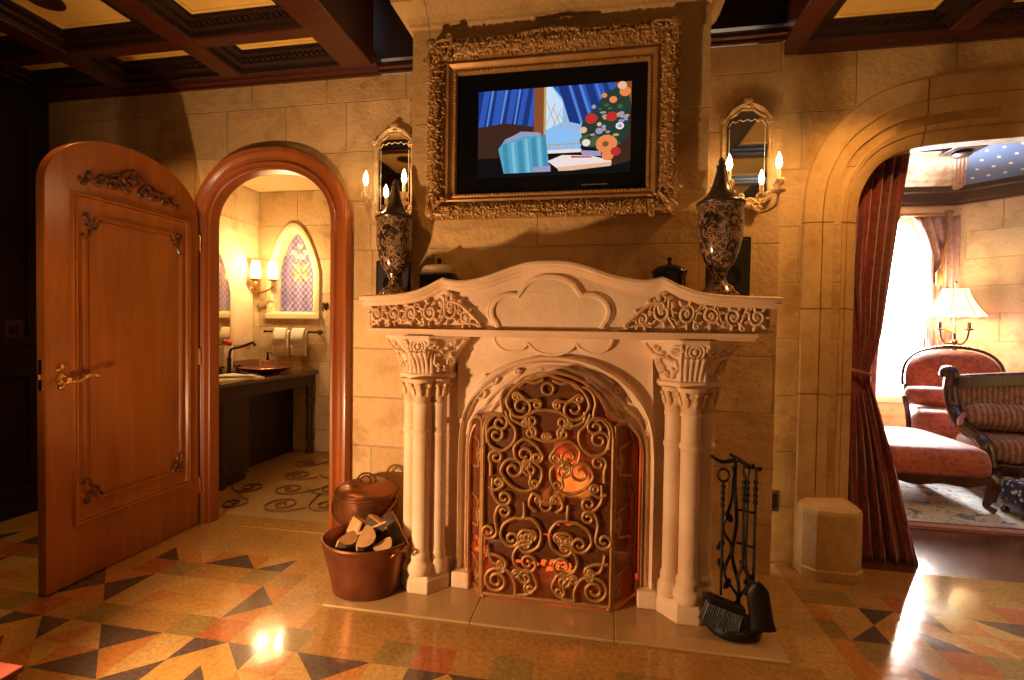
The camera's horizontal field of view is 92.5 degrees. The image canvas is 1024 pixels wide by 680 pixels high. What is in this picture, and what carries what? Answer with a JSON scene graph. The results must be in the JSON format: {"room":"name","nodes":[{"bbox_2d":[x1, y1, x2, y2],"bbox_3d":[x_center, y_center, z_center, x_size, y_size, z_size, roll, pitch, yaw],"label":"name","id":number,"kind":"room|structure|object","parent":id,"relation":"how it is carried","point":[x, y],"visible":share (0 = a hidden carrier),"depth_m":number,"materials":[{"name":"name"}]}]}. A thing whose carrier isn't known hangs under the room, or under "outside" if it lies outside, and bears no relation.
{"room":"historic interior","nodes":[
{"label":"historic interior","id":0,"kind":"room"},
{"bbox_2d":[0,75,48,521],"bbox_3d":[-3.617,-0.219,0.714,0.120,2.800,5.630,1,1,10],"label":"wall","id":1,"kind":"structure","parent":0,"point":[24,115],"depth_m":3.12,"materials":[{"name":"brown wood"}]},
{"bbox_2d":[4,320,23,337],"bbox_3d":[-3.142,-0.061,3.096,0.018,0.130,0.100,1,1,10],"label":"switch plate","id":2,"kind":"object","parent":1,"relation":"attached to","point":[12,328],"visible":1,"depth_m":3.08,"materials":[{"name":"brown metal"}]},
{"bbox_2d":[10,326,14,333],"bbox_3d":[-3.141,-0.060,3.080,0.010,0.050,0.020,1,1,10],"label":"switch","id":3,"kind":"object","parent":2,"relation":"attached to","point":[12,328],"depth_m":3.08,"materials":[{"name":"black paint"}]},
{"bbox_2d":[16,326,19,333],"bbox_3d":[-3.135,-0.061,3.110,0.010,0.050,0.020,1,1,10],"label":"switch","id":4,"kind":"object","parent":2,"relation":"attached to","point":[17,327],"depth_m":3.11,"materials":[{"name":"black paint"}]},
{"bbox_2d":[221,185,258,360],"bbox_3d":[-2.787,-0.261,4.197,0.120,2.750,1.640,1,1,10],"label":"wall","id":5,"kind":"structure","parent":0,"point":[240,211],"depth_m":4.82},
{"bbox_2d":[219,254,229,343],"bbox_3d":[-2.698,-0.427,4.309,0.008,0.960,0.580,1,1,10],"label":"vanity mirror","id":6,"kind":"object","parent":5,"relation":"attached to","point":[224,291],"visible":0.24,"depth_m":4.52,"materials":[{"name":"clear mirror"}]},
{"bbox_2d":[219,216,252,344],"bbox_3d":[-2.686,-0.552,4.305,0.030,1.211,1.143,1,1,10],"label":"niche","id":7,"kind":"object","parent":5,"relation":"attached to","point":[234,261],"visible":0.35,"depth_m":4.67,"materials":[{"name":"stone"}]},
{"bbox_2d":[232,359,258,370],"bbox_3d":[-2.692,0.251,4.357,0.018,0.098,1.270,1,1,10],"label":"backsplash","id":8,"kind":"structure","parent":5,"relation":"attached to","point":[249,362],"depth_m":4.79,"materials":[{"name":"brown"}]},
{"bbox_2d":[250,260,278,292],"bbox_3d":[-2.457,-0.605,4.816,0.287,0.340,0.174,1,1,10],"label":"sconce","id":9,"kind":"object","parent":5,"relation":"attached to","point":[255,268],"visible":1,"depth_m":4.79,"materials":[{"name":"glass"}]},
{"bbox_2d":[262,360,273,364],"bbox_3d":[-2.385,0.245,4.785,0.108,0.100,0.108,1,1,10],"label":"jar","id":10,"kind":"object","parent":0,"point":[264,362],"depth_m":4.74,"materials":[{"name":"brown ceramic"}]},
{"bbox_2d":[242,174,319,191],"bbox_3d":[-1.632,-1.516,4.045,2.500,0.100,1.800,1,1,10],"label":"ceiling","id":11,"kind":"structure","parent":0,"point":[273,182],"depth_m":4.67,"materials":[{"name":"brown paint"}]},
{"bbox_2d":[258,190,330,451],"bbox_3d":[-1.505,-0.257,4.880,2.500,2.750,0.160,1,1,10],"label":"wall","id":12,"kind":"structure","parent":0,"point":[309,209],"depth_m":4.90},
{"bbox_2d":[265,223,320,319],"bbox_3d":[-2.185,-0.690,4.956,0.611,0.963,0.155,1,1,10],"label":"window","id":13,"kind":"structure","parent":12,"relation":"in","point":[295,294],"depth_m":5.00,"materials":[{"name":"glass"}]},
{"bbox_2d":[263,330,323,334],"bbox_3d":[-2.168,-0.082,4.887,0.660,0.052,0.077,1,1,10],"label":"towel bar","id":14,"kind":"object","parent":12,"relation":"attached to","point":[319,332],"visible":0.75,"depth_m":4.86,"materials":[{"name":"brown metal"}]},
{"bbox_2d":[272,328,290,355],"bbox_3d":[-2.296,0.018,4.873,0.184,0.278,0.066,1,1,10],"label":"hand towel","id":15,"kind":"object","parent":14,"relation":"hanging from","point":[281,336],"visible":0.99,"depth_m":4.85,"materials":[{"name":"white fabric"}]},
{"bbox_2d":[290,328,308,355],"bbox_3d":[-2.104,0.019,4.838,0.184,0.273,0.066,1,1,10],"label":"hand towel","id":16,"kind":"object","parent":14,"relation":"hanging from","point":[299,337],"visible":1,"depth_m":4.82,"materials":[{"name":"white fabric"}]},
{"bbox_2d":[322,302,328,310],"bbox_3d":[-1.849,-0.329,4.828,0.060,0.093,0.070,1,1,10],"label":"robe hook","id":17,"kind":"object","parent":12,"relation":"attached to","point":[325,306],"visible":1,"depth_m":4.85,"materials":[{"name":"brown metal"}]},
{"bbox_2d":[49,42,783,574],"bbox_3d":[-0.881,-0.186,2.920,4.545,2.715,0.040,1,1,10],"label":"wall","id":18,"kind":"structure","parent":0,"point":[336,122],"depth_m":2.89,"materials":[{"name":"stone"}]},
{"bbox_2d":[35,50,381,102],"bbox_3d":[-1.934,-1.603,3.007,2.370,0.088,0.105,1,1,10],"label":"trim","id":19,"kind":"structure","parent":18,"relation":"attached to","point":[327,73],"depth_m":3.00,"materials":[{"name":"brown wood"}]},
{"bbox_2d":[194,146,351,529],"bbox_3d":[-1.479,-0.002,3.003,1.065,2.325,0.105,1,1,10],"label":"doorway","id":20,"kind":"structure","parent":18,"relation":"in","point":[243,166],"depth_m":2.96,"materials":[{"name":"brown wood"}]},
{"bbox_2d":[36,141,200,595],"bbox_3d":[-2.013,0.073,2.616,0.110,2.164,0.881,1,1,10],"label":"door","id":21,"kind":"structure","parent":20,"relation":"attached to","point":[118,241],"depth_m":2.50,"materials":[{"name":"brown wood"}]},
{"bbox_2d":[359,122,411,224],"bbox_3d":[-0.690,-0.946,2.756,0.292,0.607,0.181,1,1,10],"label":"sconce","id":22,"kind":"object","parent":18,"relation":"attached to","point":[393,159],"visible":0.62,"depth_m":2.82,"materials":[{"name":"gold metal"}]},
{"bbox_2d":[363,172,368,193],"bbox_3d":[-0.811,-0.859,2.721,0.029,0.160,0.029,1,1,10],"label":"candle","id":23,"kind":"object","parent":22,"relation":"on","point":[365,179],"depth_m":2.71,"materials":[{"name":"white wax"}]},
{"bbox_2d":[378,135,410,211],"bbox_3d":[-0.676,-0.963,2.833,0.196,0.438,0.012,1,1,10],"label":"mirror glass","id":24,"kind":"object","parent":22,"relation":"attached to","point":[394,153],"depth_m":2.83,"materials":[{"name":"white mirror"}]},
{"bbox_2d":[401,170,406,191],"bbox_3d":[-0.591,-0.854,2.681,0.029,0.160,0.029,1,1,10],"label":"candle","id":25,"kind":"object","parent":22,"relation":"on","point":[404,178],"depth_m":2.67,"materials":[{"name":"white wax"}]},
{"bbox_2d":[719,96,785,213],"bbox_3d":[1.179,-0.926,2.419,0.292,0.607,0.181,1,1,10],"label":"sconce","id":26,"kind":"object","parent":18,"relation":"attached to","point":[745,139],"visible":0.75,"depth_m":2.48,"materials":[{"name":"gold metal"}]},
{"bbox_2d":[726,154,732,179],"bbox_3d":[1.057,-0.823,2.385,0.029,0.160,0.029,1,1,10],"label":"candle","id":27,"kind":"object","parent":26,"relation":"on","point":[729,161],"depth_m":2.38,"materials":[{"name":"white wax"}]},
{"bbox_2d":[726,111,767,197],"bbox_3d":[1.193,-0.943,2.496,0.196,0.438,0.012,1,1,10],"label":"mirror glass","id":28,"kind":"object","parent":26,"relation":"attached to","point":[747,132],"depth_m":2.49,"materials":[{"name":"white mirror"}]},
{"bbox_2d":[776,152,781,178],"bbox_3d":[1.278,-0.819,2.345,0.029,0.160,0.029,1,1,10],"label":"candle","id":29,"kind":"object","parent":26,"relation":"on","point":[779,159],"depth_m":2.34,"materials":[{"name":"white wax"}]},
{"bbox_2d":[0,449,1023,679],"bbox_3d":[1.254,1.270,1.847,9.860,0.115,9.530,1,1,10],"label":"floor","id":30,"kind":"structure","parent":0,"point":[211,601],"depth_m":2.09,"materials":[{"name":"tile"}]},
{"bbox_2d":[0,662,23,679],"bbox_3d":[-1.868,1.085,1.357,0.823,0.215,0.385,1,1,10],"label":"chest","id":31,"kind":"object","parent":30,"relation":"on","point":[8,671],"visible":1,"depth_m":1.46,"materials":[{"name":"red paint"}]},
{"bbox_2d":[219,359,317,490],"bbox_3d":[-2.373,0.663,4.303,0.680,0.910,1.280,1,1,10],"label":"bathroom vanity","id":32,"kind":"object","parent":30,"relation":"on","point":[256,417],"visible":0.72,"depth_m":4.33,"materials":[{"name":"brown wood"}]},
{"bbox_2d":[219,339,232,372],"bbox_3d":[-2.611,0.146,4.471,0.134,0.305,0.127,1,1,10],"label":"tissue box","id":33,"kind":"object","parent":32,"relation":"on","point":[224,348],"visible":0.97,"depth_m":4.42,"materials":[{"name":"white fabric"}]},
{"bbox_2d":[222,339,232,344],"bbox_3d":[-2.591,0.018,4.461,0.089,0.048,0.088,1,1,10],"label":"flower","id":34,"kind":"object","parent":33,"relation":"on","point":[225,342],"depth_m":4.44,"materials":[{"name":"red plant"}]},
{"bbox_2d":[219,341,256,374],"bbox_3d":[-2.427,0.160,4.310,0.194,0.292,0.285,1,1,10],"label":"faucet","id":35,"kind":"object","parent":32,"relation":"on","point":[229,369],"visible":0.88,"depth_m":4.31,"materials":[{"name":"brown metal"}]},
{"bbox_2d":[219,373,264,382],"bbox_3d":[-2.324,0.302,3.891,0.500,0.052,0.423,1,1,10],"label":"folded towel","id":36,"kind":"object","parent":32,"relation":"on","point":[231,377],"visible":0.55,"depth_m":3.91,"materials":[{"name":"white fabric"}]},
{"bbox_2d":[238,365,291,373],"bbox_3d":[-2.265,0.275,4.499,0.444,0.058,0.466,1,1,10],"label":"vessel basin","id":37,"kind":"object","parent":32,"relation":"on","point":[254,369],"visible":0.99,"depth_m":4.43,"materials":[{"name":"orange metal"}]},
{"bbox_2d":[262,352,273,364],"bbox_3d":[-2.385,0.205,4.784,0.109,0.180,0.108,1,1,10],"label":"soap dispenser","id":38,"kind":"object","parent":32,"relation":"on","point":[267,361],"visible":0.62,"depth_m":4.75,"materials":[{"name":"brown ceramic"}]},
{"bbox_2d":[219,369,317,388],"bbox_3d":[-2.368,0.325,4.295,0.680,0.037,1.280,1,1,10],"label":"countertop","id":39,"kind":"structure","parent":32,"relation":"on","point":[290,373],"depth_m":4.29,"materials":[{"name":"stone"}]},
{"bbox_2d":[331,472,398,525],"bbox_3d":[-0.799,0.952,2.688,0.372,0.453,0.352,1,1,10],"label":"copper pot","id":40,"kind":"object","parent":30,"relation":"on","point":[365,495],"visible":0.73,"depth_m":2.58,"materials":[{"name":"metal"}]},
{"bbox_2d":[321,523,410,601],"bbox_3d":[-0.693,1.052,2.331,0.443,0.247,0.358,1,1,10],"label":"bucket","id":41,"kind":"object","parent":30,"relation":"on","point":[355,576],"visible":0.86,"depth_m":2.20,"materials":[{"name":"orange metal"}]},
{"bbox_2d":[328,531,356,571],"bbox_3d":[-0.779,0.985,2.262,0.097,0.206,0.161,0,2,-45],"label":"log","id":42,"kind":"object","parent":41,"relation":"in","point":[347,542],"visible":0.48,"depth_m":2.21,"materials":[{"name":"brown wood"}]},
{"bbox_2d":[345,516,365,551],"bbox_3d":[-0.784,0.981,2.408,0.142,0.205,0.092,0,2,-35],"label":"log","id":43,"kind":"object","parent":41,"relation":"in","point":[357,524],"visible":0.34,"depth_m":2.40,"materials":[{"name":"brown wood"}]},
{"bbox_2d":[356,525,375,551],"bbox_3d":[-0.668,0.952,2.264,0.084,0.220,0.211,1,1,-11],"label":"log","id":44,"kind":"object","parent":41,"relation":"in","point":[366,541],"visible":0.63,"depth_m":2.19,"materials":[{"name":"brown wood"}]},
{"bbox_2d":[354,521,385,547],"bbox_3d":[-0.699,0.945,2.392,0.250,0.159,0.102,1,1,-5],"label":"log","id":45,"kind":"object","parent":41,"relation":"in","point":[377,528],"visible":0.3,"depth_m":2.35,"materials":[{"name":"brown wood"}]},
{"bbox_2d":[365,514,389,538],"bbox_3d":[-0.599,0.938,2.391,0.254,0.165,0.101,1,1,24],"label":"log","id":46,"kind":"object","parent":41,"relation":"in","point":[372,519],"visible":0.38,"depth_m":2.37,"materials":[{"name":"brown wood"}]},
{"bbox_2d":[373,537,394,550],"bbox_3d":[-0.588,0.977,2.276,0.086,0.168,0.187,1,1,-4],"label":"log","id":47,"kind":"object","parent":41,"relation":"in","point":[386,543],"visible":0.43,"depth_m":2.21,"materials":[{"name":"brown wood"}]},
{"bbox_2d":[382,511,408,554],"bbox_3d":[-0.553,0.921,2.331,0.058,0.178,0.212,0,2,-40],"label":"log","id":48,"kind":"object","parent":41,"relation":"in","point":[393,526],"visible":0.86,"depth_m":2.31,"materials":[{"name":"brown wood"}]},
{"bbox_2d":[470,373,637,611],"bbox_3d":[0.167,0.667,2.275,0.815,1.045,0.176,1,1,10],"label":"fire screen","id":49,"kind":"object","parent":30,"relation":"on","point":[554,483],"visible":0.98,"depth_m":2.20,"materials":[{"name":"metal"}]},
{"bbox_2d":[359,260,782,625],"bbox_3d":[0.238,0.422,2.443,1.776,1.529,0.785,1,1,10],"label":"fireplace","id":50,"kind":"object","parent":30,"relation":"on","point":[653,354],"visible":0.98,"depth_m":2.19,"materials":[{"name":"stone"}]},
{"bbox_2d":[376,260,410,294],"bbox_3d":[-0.617,-0.319,2.666,0.200,0.211,0.160,1,1,10],"label":"speaker","id":51,"kind":"object","parent":50,"relation":"on","point":[382,280],"visible":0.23,"depth_m":2.60},
{"bbox_2d":[375,179,414,294],"bbox_3d":[-0.577,-0.498,2.416,0.194,0.586,0.194,0,1,-30],"label":"urn","id":52,"kind":"object","parent":50,"relation":"on","point":[394,225],"visible":0.9,"depth_m":2.36,"materials":[{"name":"ceramic"}]},
{"bbox_2d":[420,258,457,287],"bbox_3d":[-0.355,-0.301,2.375,0.164,0.198,0.100,1,1,10],"label":"lidded canister","id":53,"kind":"object","parent":50,"relation":"on","point":[431,273],"visible":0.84,"depth_m":2.33,"materials":[{"name":"black paint"}]},
{"bbox_2d":[359,260,782,309],"bbox_3d":[0.236,-0.242,2.359,1.776,0.198,0.645,1,1,10],"label":"mantel shelf","id":54,"kind":"object","parent":50,"relation":"attached to","point":[542,284],"depth_m":2.10,"materials":[{"name":"stone"}]},
{"bbox_2d":[651,257,687,286],"bbox_3d":[0.699,-0.274,2.181,0.156,0.189,0.156,1,1,10],"label":"lidded canister","id":55,"kind":"object","parent":50,"relation":"on","point":[676,273],"visible":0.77,"depth_m":2.12,"materials":[{"name":"black paint"}]},
{"bbox_2d":[696,157,745,294],"bbox_3d":[0.867,-0.467,2.040,0.194,0.586,0.194,1,1,10],"label":"urn","id":56,"kind":"object","parent":50,"relation":"on","point":[720,216],"visible":0.89,"depth_m":1.98,"materials":[{"name":"ceramic"}]},
{"bbox_2d":[705,237,750,295],"bbox_3d":[1.036,-0.336,2.388,0.200,0.306,0.160,1,1,10],"label":"speaker","id":57,"kind":"object","parent":50,"relation":"on","point":[738,275],"visible":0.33,"depth_m":2.30},
{"bbox_2d":[707,453,761,643],"bbox_3d":[0.923,0.839,2.030,0.221,0.734,0.202,1,1,10],"label":"stand","id":58,"kind":"object","parent":30,"relation":"on","point":[743,636],"visible":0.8,"depth_m":2.02,"materials":[{"name":"metal"}]},
{"bbox_2d":[698,467,745,632],"bbox_3d":[0.854,0.855,1.989,0.175,0.666,0.065,1,1,10],"label":"brush","id":59,"kind":"object","parent":58,"relation":"hanging from","point":[717,611],"visible":0.99,"depth_m":1.97,"materials":[{"name":"metal"}]},
{"bbox_2d":[736,466,754,595],"bbox_3d":[0.941,0.768,1.975,0.067,0.530,0.019,1,1,10],"label":"tongs","id":60,"kind":"object","parent":58,"relation":"hanging from","point":[745,481],"visible":1,"depth_m":1.97,"materials":[{"name":"metal"}]},
{"bbox_2d":[746,470,775,633],"bbox_3d":[0.993,0.847,1.942,0.102,0.642,0.063,2,2,45],"label":"shovel","id":61,"kind":"object","parent":58,"relation":"hanging from","point":[758,597],"visible":1,"depth_m":1.95,"materials":[{"name":"metal"}]},
{"bbox_2d":[899,476,1023,535],"bbox_3d":[3.756,1.208,4.002,2.580,0.013,2.040,1,1,10],"label":"area rug","id":62,"kind":"object","parent":30,"relation":"on","point":[927,506],"visible":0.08,"depth_m":3.45,"materials":[{"name":"beige carpet"}]},
{"bbox_2d":[884,426,1001,513],"bbox_3d":[3.100,0.975,3.892,0.746,0.447,0.946,1,1,10],"label":"ottoman","id":63,"kind":"object","parent":62,"relation":"on","point":[920,457],"visible":0.58,"depth_m":3.46,"materials":[{"name":"red fabric"}]},
{"bbox_2d":[884,426,991,477],"bbox_3d":[3.102,0.862,3.889,0.720,0.222,0.920,1,1,10],"label":"cushion","id":64,"kind":"object","parent":63,"relation":"on","point":[916,453],"depth_m":3.47,"materials":[{"name":"fabric"}]},
{"bbox_2d":[900,345,1020,478],"bbox_3d":[4.242,0.624,4.665,0.868,1.144,0.858,2,2,34],"label":"armchair","id":65,"kind":"object","parent":62,"relation":"on","point":[922,369],"visible":0.38,"depth_m":4.85,"materials":[{"name":"red fabric"}]},
{"bbox_2d":[905,386,945,406],"bbox_3d":[4.154,0.548,4.648,0.694,0.196,0.196,2,2,34],"label":"bolster cushion","id":66,"kind":"object","parent":65,"relation":"on","point":[917,395],"visible":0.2,"depth_m":4.69,"materials":[{"name":"red fabric"}]},
{"bbox_2d":[938,365,1023,502],"bbox_3d":[4.475,0.731,3.619,1.927,0.987,0.759,1,1,22],"label":"sofa","id":67,"kind":"object","parent":62,"relation":"on","point":[1005,449],"visible":0.62,"depth_m":4.03,"materials":[{"name":"brown wood"}]},
{"bbox_2d":[956,429,1023,464],"bbox_3d":[4.462,0.841,3.594,1.760,0.188,0.620,1,1,22],"label":"seat cushion","id":68,"kind":"object","parent":67,"relation":"on","point":[1007,447],"depth_m":3.63,"materials":[{"name":"fabric"}]},
{"bbox_2d":[957,403,1023,431],"bbox_3d":[4.145,0.621,3.788,1.142,0.216,0.214,1,1,22],"label":"bolster","id":69,"kind":"object","parent":67,"relation":"on","point":[1000,417],"visible":0.98,"depth_m":3.84,"materials":[{"name":"fabric"}]},
{"bbox_2d":[1000,479,1023,520],"bbox_3d":[3.568,1.094,3.342,0.282,0.240,0.222,1,1,10],"label":"footstool","id":70,"kind":"object","parent":62,"relation":"on","point":[1012,497],"visible":1,"depth_m":3.37,"materials":[{"name":"fabric"}]},
{"bbox_2d":[1002,479,1023,505],"bbox_3d":[3.569,1.051,3.341,0.280,0.154,0.220,1,1,10],"label":"cushion","id":71,"kind":"object","parent":70,"relation":"on","point":[1012,489],"depth_m":3.37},
{"bbox_3d":[4.672,0.844,5.211,0.310,0.715,0.310,1,1,10],"label":"side table","id":72,"kind":"object","parent":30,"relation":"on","visible":0},
{"bbox_2d":[925,281,988,349],"bbox_3d":[4.685,-0.070,5.191,0.548,1.113,0.438,1,1,10],"label":"table lamp","id":73,"kind":"object","parent":72,"relation":"on","point":[957,302],"visible":0.96,"depth_m":5.10,"materials":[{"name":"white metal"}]},
{"bbox_2d":[0,0,1023,91],"bbox_3d":[1.053,-1.765,-0.123,9.550,0.635,5.700,1,1,10],"label":"ceiling","id":74,"kind":"structure","parent":0,"point":[392,41],"depth_m":2.54,"materials":[{"name":"brown wood"}]},
{"bbox_2d":[22,62,70,69],"bbox_3d":[-2.756,-1.645,2.896,0.370,0.023,0.105,1,1,10],"label":"ceiling panel","id":75,"kind":"object","parent":74,"relation":"attached to","point":[60,64],"visible":0.26,"depth_m":2.93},
{"bbox_2d":[0,17,128,86],"bbox_3d":[-2.909,-1.563,0.417,0.130,0.080,5.350,1,1,10],"label":"ceiling beam","id":76,"kind":"structure","parent":74,"relation":"attached to","point":[8,28],"depth_m":2.67,"materials":[{"name":"brown wood"}]},
{"bbox_2d":[11,0,130,28],"bbox_3d":[-2.185,-1.622,2.244,0.425,0.023,0.555,1,1,10],"label":"ceiling panel","id":77,"kind":"object","parent":74,"relation":"attached to","point":[78,13],"visible":0.76,"depth_m":2.44,"materials":[{"name":"paint"}]},
{"bbox_2d":[28,0,66,10],"bbox_3d":[-2.223,-1.617,2.330,0.156,0.016,0.156,1,1,10],"label":"recessed light","id":78,"kind":"object","parent":77,"relation":"attached to","point":[54,5],"visible":1,"depth_m":2.36,"materials":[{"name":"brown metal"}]},
{"bbox_2d":[116,50,188,60],"bbox_3d":[-2.055,-1.632,2.770,0.455,0.023,0.105,1,1,10],"label":"ceiling panel","id":79,"kind":"object","parent":74,"relation":"attached to","point":[181,52],"visible":0.34,"depth_m":2.80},
{"bbox_2d":[0,26,311,67],"bbox_3d":[-2.094,-1.602,2.655,2.180,0.078,0.085,1,1,10],"label":"ceiling beam","id":80,"kind":"structure","parent":74,"relation":"attached to","point":[294,32],"depth_m":2.61,"materials":[{"name":"brown wood"}]},
{"bbox_2d":[109,0,241,76],"bbox_3d":[-2.131,-1.548,0.277,0.130,0.080,5.350,1,1,10],"label":"ceiling beam","id":81,"kind":"structure","parent":74,"relation":"attached to","point":[136,9],"depth_m":2.50,"materials":[{"name":"brown wood"}]},
{"bbox_2d":[174,0,275,13],"bbox_3d":[-1.400,-1.607,2.103,0.460,0.023,0.555,1,1,10],"label":"ceiling panel","id":82,"kind":"object","parent":74,"relation":"attached to","point":[193,6],"visible":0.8,"depth_m":2.35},
{"bbox_2d":[236,37,317,49],"bbox_3d":[-1.270,-1.617,2.628,0.490,0.023,0.105,1,1,10],"label":"ceiling panel","id":83,"kind":"object","parent":74,"relation":"attached to","point":[311,39],"visible":0.24,"depth_m":2.66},
{"bbox_2d":[276,0,373,67],"bbox_3d":[-1.341,-1.761,0.131,0.190,0.545,5.350,1,1,10],"label":"ceiling beam","id":84,"kind":"structure","parent":74,"relation":"attached to","point":[343,29],"depth_m":2.49,"materials":[{"name":"brown wood"}]},
{"bbox_2d":[776,0,836,54],"bbox_3d":[0.961,-1.720,-0.162,0.115,0.545,5.590,1,1,10],"label":"ceiling beam","id":85,"kind":"structure","parent":74,"relation":"attached to","point":[803,17],"depth_m":2.34,"materials":[{"name":"brown wood"}]},
{"bbox_2d":[834,0,943,17],"bbox_3d":[1.704,-1.558,1.969,0.430,0.023,0.750,1,1,10],"label":"ceiling panel","id":86,"kind":"object","parent":74,"relation":"attached to","point":[851,8],"visible":0.91,"depth_m":2.29,"materials":[{"name":"paint"}]},
{"bbox_2d":[949,0,1006,30],"bbox_3d":[1.675,-1.478,-0.336,0.100,0.080,5.490,1,1,10],"label":"ceiling beam","id":87,"kind":"structure","parent":74,"relation":"attached to","point":[983,8],"depth_m":2.24,"materials":[{"name":"brown wood"}]},
{"bbox_2d":[390,0,724,290],"bbox_3d":[0.216,-1.083,2.463,1.623,2.040,0.425,1,1,10],"label":"wall","id":88,"kind":"structure","parent":0,"point":[631,246],"depth_m":2.34,"materials":[{"name":"stone"}]},
{"bbox_2d":[423,15,682,220],"bbox_3d":[0.169,-1.019,2.314,1.226,0.904,0.087,1,1,10],"label":"television","id":89,"kind":"object","parent":88,"relation":"attached to","point":[561,121],"visible":1,"depth_m":2.31,"materials":[{"name":"gold"}]},
{"bbox_2d":[477,81,631,177],"bbox_3d":[0.192,-0.993,2.329,0.727,0.420,0.004,1,1,10],"label":"picture","id":90,"kind":"object","parent":89,"relation":"attached to","point":[569,129],"depth_m":2.33,"materials":[{"name":"multicoloured"}]},
{"bbox_2d":[378,27,787,73],"bbox_3d":[0.301,-1.551,2.626,2.165,0.068,0.035,1,1,10],"label":"trim","id":91,"kind":"structure","parent":88,"relation":"attached to","point":[778,33],"depth_m":2.47,"materials":[{"name":"brown wood"}]},
{"bbox_2d":[770,37,1023,565],"bbox_3d":[3.169,-0.114,2.353,3.800,2.715,0.100,1,1,10],"label":"wall","id":92,"kind":"structure","parent":0,"point":[820,90],"depth_m":2.57,"materials":[{"name":"stone"}]},
{"bbox_2d":[772,490,778,511],"bbox_3d":[1.406,0.864,2.633,0.057,0.115,0.013,1,1,10],"label":"wall outlet","id":93,"kind":"object","parent":92,"relation":"attached to","point":[775,493],"visible":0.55,"depth_m":2.63,"materials":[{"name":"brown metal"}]},
{"bbox_2d":[772,494,776,507],"bbox_3d":[1.406,0.864,2.630,0.031,0.075,0.006,1,1,10],"label":"socket","id":94,"kind":"object","parent":93,"relation":"attached to","point":[774,496],"depth_m":2.63,"materials":[{"name":"black paint"}]},
{"bbox_2d":[794,497,862,584],"bbox_3d":[1.648,1.024,2.575,0.288,0.385,0.249,1,1,10],"label":"column base","id":95,"kind":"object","parent":92,"relation":"attached to","point":[829,530],"depth_m":2.47,"materials":[{"name":"stone"}]},
{"bbox_2d":[793,68,1023,566],"bbox_3d":[2.804,-0.047,2.418,2.580,2.567,0.135,1,1,10],"label":"trim","id":96,"kind":"structure","parent":92,"relation":"attached to","point":[893,106],"depth_m":2.55,"materials":[{"name":"stone"}]},
{"bbox_2d":[799,23,1023,54],"bbox_3d":[2.778,-1.517,2.292,2.600,0.088,0.105,1,1,10],"label":"trim","id":97,"kind":"structure","parent":92,"relation":"attached to","point":[1006,31],"depth_m":2.45,"materials":[{"name":"brown wood"}]},
{"bbox_3d":[2.820,-1.104,2.513,2.180,0.058,0.060,1,1,10],"label":"curtain rod","id":98,"kind":"object","parent":92,"relation":"attached to","visible":0},
{"bbox_2d":[848,153,918,565],"bbox_3d":[2.006,0.060,2.677,0.453,2.322,0.114,1,1,13],"label":"curtain","id":99,"kind":"object","parent":98,"relation":"hanging from","point":[873,482],"visible":0.66,"depth_m":2.66,"materials":[{"name":"red fabric"}]},
{"bbox_2d":[877,206,955,426],"bbox_3d":[3.490,-0.255,5.845,2.990,2.850,0.150,1,1,10],"label":"wall","id":100,"kind":"structure","parent":0,"point":[892,414],"depth_m":5.63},
{"bbox_2d":[876,217,926,402],"bbox_3d":[4.417,-0.350,5.646,0.830,2.143,0.148,1,1,10],"label":"window","id":101,"kind":"structure","parent":100,"relation":"in","point":[884,398],"depth_m":5.60,"materials":[{"name":"glass"}]},
{"bbox_2d":[900,210,954,284],"bbox_3d":[4.284,-1.025,5.462,1.140,0.830,0.138,1,1,10],"label":"pole","id":102,"kind":"object","parent":100,"relation":"attached to","point":[938,274],"visible":0.75,"depth_m":5.35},
{"bbox_2d":[871,216,900,396],"bbox_3d":[4.087,-0.125,5.509,0.467,2.502,0.154,1,1,20],"label":"drape","id":103,"kind":"object","parent":102,"relation":"hanging from","point":[874,369],"visible":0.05,"depth_m":5.52,"materials":[{"name":"fabric"}]},
{"bbox_2d":[912,215,960,351],"bbox_3d":[4.669,-0.114,5.404,0.467,2.502,0.154,1,1,1],"label":"drape","id":104,"kind":"object","parent":102,"relation":"hanging from","point":[932,230],"visible":0.45,"depth_m":5.39,"materials":[{"name":"fabric"}]},
{"bbox_2d":[901,175,1023,206],"bbox_3d":[4.493,-1.588,5.056,5.105,0.180,1.212,2,2,32],"label":"trim","id":105,"kind":"structure","parent":100,"relation":"attached to","point":[1013,186],"depth_m":5.35,"materials":[{"name":"brown"}]},
{"bbox_2d":[955,195,1023,371],"bbox_3d":[5.724,-0.191,4.462,0.120,2.850,2.600,0,2,-34],"label":"wall","id":106,"kind":"structure","parent":0,"point":[992,232],"depth_m":5.21,"materials":[{"name":"stone"}]},
{"bbox_3d":[4.081,-1.821,3.573,4.900,0.300,2.690,1,1,10],"label":"ceiling","id":107,"kind":"structure","parent":0,"visible":0},
{"bbox_2d":[919,148,946,151],"bbox_3d":[3.337,-1.936,5.072,2.300,0.060,0.060,1,1,10],"label":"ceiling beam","id":108,"kind":"structure","parent":107,"relation":"attached to","point":[945,148],"depth_m":4.90,"materials":[{"name":"white"}]},
{"bbox_2d":[952,157,968,189],"bbox_3d":[4.690,-1.780,5.126,0.128,0.305,0.786,2,2,41],"label":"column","id":109,"kind":"structure","parent":107,"relation":"attached to","point":[958,165],"depth_m":5.15,"materials":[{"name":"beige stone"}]},
{"bbox_2d":[939,145,987,158],"bbox_3d":[4.468,-1.867,4.869,0.280,0.105,0.280,1,1,10],"label":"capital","id":110,"kind":"structure","parent":107,"relation":"attached to","point":[958,152],"depth_m":4.82,"materials":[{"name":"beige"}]},
{"bbox_2d":[905,142,1023,187],"bbox_3d":[4.033,-1.807,4.463,2.485,0.310,4.576,0,2,-34],"label":"ceiling","id":111,"kind":"structure","parent":107,"relation":"attached to","point":[994,161],"depth_m":5.04,"materials":[{"name":"paint"}]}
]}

